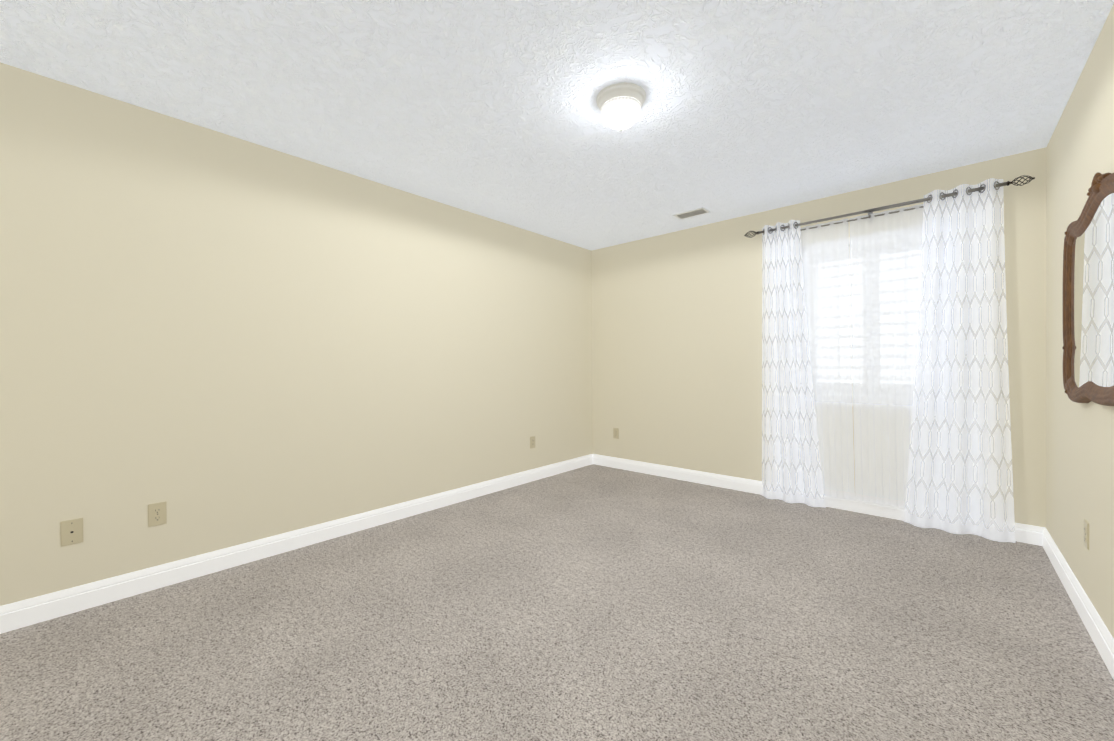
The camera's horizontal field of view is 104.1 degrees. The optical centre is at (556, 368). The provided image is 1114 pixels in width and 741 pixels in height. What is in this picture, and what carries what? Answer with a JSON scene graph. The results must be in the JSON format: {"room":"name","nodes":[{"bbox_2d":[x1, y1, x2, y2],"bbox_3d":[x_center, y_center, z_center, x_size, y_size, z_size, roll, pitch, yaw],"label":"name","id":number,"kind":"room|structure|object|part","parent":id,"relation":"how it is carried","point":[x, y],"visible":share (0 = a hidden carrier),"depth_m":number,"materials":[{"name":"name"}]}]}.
{"room":"empty bedroom","nodes":[
{"label":"empty bedroom","id":0,"kind":"room"},
{"bbox_2d":[0,62,592,605],"bbox_3d":[-1.200,-0.109,3.269,0.120,2.440,5.173,0,1,42],"label":"wall","id":1,"kind":"structure","parent":0,"point":[214,340],"depth_m":2.46,"materials":[{"name":"beige paint"}]},
{"bbox_2d":[60,518,82,546],"bbox_3d":[-2.243,0.755,2.008,0.006,0.114,0.070,0,1,42],"label":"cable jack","id":2,"kind":"object","parent":1,"relation":"attached to","point":[71,531],"visible":1,"depth_m":2.00,"materials":[{"name":"beige plastic"}]},
{"bbox_2d":[148,501,166,526],"bbox_3d":[-2.048,0.746,2.225,0.008,0.114,0.070,0,1,42],"label":"electrical outlet","id":3,"kind":"object","parent":1,"relation":"attached to","point":[157,513],"visible":1,"depth_m":2.22,"materials":[{"name":"beige plastic"}]},
{"bbox_2d":[0,454,592,633],"bbox_3d":[-1.186,1.055,3.184,0.015,0.113,4.803,0,1,42],"label":"baseboard","id":4,"kind":"structure","parent":1,"relation":"attached to","point":[28,612],"depth_m":2.45,"materials":[{"name":"white wood"}]},
{"bbox_2d":[530,436,534,448],"bbox_3d":[-0.237,0.721,4.251,0.008,0.114,0.070,0,1,42],"label":"electrical outlet","id":5,"kind":"object","parent":1,"relation":"attached to","point":[532,441],"visible":1,"depth_m":4.25,"materials":[{"name":"beige plastic"}]},
{"bbox_2d":[0,464,1113,740],"bbox_3d":[0.148,1.161,2.080,3.714,0.100,5.173,0,1,42],"label":"floor","id":6,"kind":"structure","parent":0,"point":[592,602],"depth_m":1.80,"materials":[{"name":"carpet"}]},
{"bbox_2d":[0,0,1113,249],"bbox_3d":[0.131,-1.379,2.062,3.714,0.100,5.173,0,1,42],"label":"ceiling","id":7,"kind":"structure","parent":0,"point":[486,108],"depth_m":2.04,"materials":[{"name":"white paint"}]},
{"bbox_2d":[596,82,645,131],"bbox_3d":[0.315,-1.249,2.135,0.247,0.164,0.247,0,1,42],"label":"flush-mount light fixture","id":8,"kind":"object","parent":7,"relation":"attached to","point":[619,104],"visible":1,"depth_m":2.07,"materials":[{"name":"white glass"}]},
{"bbox_2d":[673,207,709,219],"bbox_3d":[1.168,-1.345,3.767,0.275,0.007,0.150,0,1,42],"label":"ceiling vent","id":9,"kind":"object","parent":7,"relation":"in","point":[693,213],"visible":1,"depth_m":3.76,"materials":[{"name":"white metal"}]},
{"bbox_2d":[591,147,1045,527],"bbox_3d":[1.770,-0.133,3.895,3.474,2.440,0.220,0,1,42],"label":"wall","id":10,"kind":"structure","parent":0,"point":[677,349],"depth_m":3.98,"materials":[{"name":"beige paint"}]},
{"bbox_2d":[613,428,618,438],"bbox_3d":[0.647,0.708,4.757,0.070,0.114,0.008,0,1,42],"label":"electrical outlet","id":11,"kind":"object","parent":10,"relation":"attached to","point":[616,433],"visible":1,"depth_m":4.75,"materials":[{"name":"beige plastic"}]},
{"bbox_2d":[593,454,1044,545],"bbox_3d":[1.699,1.032,3.816,3.474,0.113,0.015,0,1,42],"label":"baseboard","id":12,"kind":"structure","parent":10,"relation":"attached to","point":[1028,534],"depth_m":3.85,"materials":[{"name":"white wood"}]},
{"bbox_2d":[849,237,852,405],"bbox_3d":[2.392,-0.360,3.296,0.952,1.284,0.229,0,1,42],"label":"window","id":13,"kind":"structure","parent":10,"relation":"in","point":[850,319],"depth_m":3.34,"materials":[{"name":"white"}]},
{"bbox_2d":[744,175,1034,542],"bbox_3d":[2.270,-0.054,3.201,1.687,2.262,0.150,0,1,42],"label":"curtain","id":14,"kind":"object","parent":10,"relation":"attached to","point":[929,414],"visible":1,"depth_m":3.10,"materials":[{"name":"white fabric"}]},
{"bbox_3d":[1.883,-0.054,3.493,0.470,2.262,0.070,0,1,42],"label":"panel","id":15,"kind":"part","parent":14,"relation":"part of","materials":[{"name":"white fabric"}]},
{"bbox_3d":[2.613,-0.054,2.841,0.540,2.262,0.070,0,1,42],"label":"panel","id":16,"kind":"part","parent":14,"relation":"part of","materials":[{"name":"white fabric"}]},
{"bbox_2d":[1046,4,1113,637],"bbox_3d":[1.479,-0.109,0.874,0.120,2.440,5.173,0,1,42],"label":"wall","id":17,"kind":"structure","parent":0,"point":[1080,436],"depth_m":1.99,"materials":[{"name":"beige paint"}]},
{"bbox_2d":[1042,528,1113,679],"bbox_3d":[1.393,1.055,0.878,0.015,0.113,4.803,0,1,42],"label":"baseboard","id":18,"kind":"structure","parent":17,"relation":"attached to","point":[1098,632],"depth_m":1.89,"materials":[{"name":"white wood"}]},
{"bbox_2d":[1084,519,1088,549],"bbox_3d":[2.299,0.720,1.887,0.008,0.114,0.070,0,1,42],"label":"electrical outlet","id":19,"kind":"object","parent":17,"relation":"attached to","point":[1086,534],"visible":1,"depth_m":1.87,"materials":[{"name":"beige plastic"}]},
{"bbox_2d":[1062,172,1113,405],"bbox_3d":[2.027,-0.289,1.614,0.050,0.887,1.268,0,1,42],"label":"mirror","id":20,"kind":"object","parent":17,"relation":"attached to","point":[1088,314],"visible":1,"depth_m":1.73,"materials":[{"name":"clear mirror"}]},
{"label":"glass","id":21,"kind":"part","parent":20,"relation":"part of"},
{"label":"outside","id":22,"kind":"structure","parent":0,"visible":0},
{"bbox_2d":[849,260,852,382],"bbox_3d":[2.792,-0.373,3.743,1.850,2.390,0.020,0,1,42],"label":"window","id":23,"kind":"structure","parent":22,"point":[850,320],"depth_m":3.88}
]}

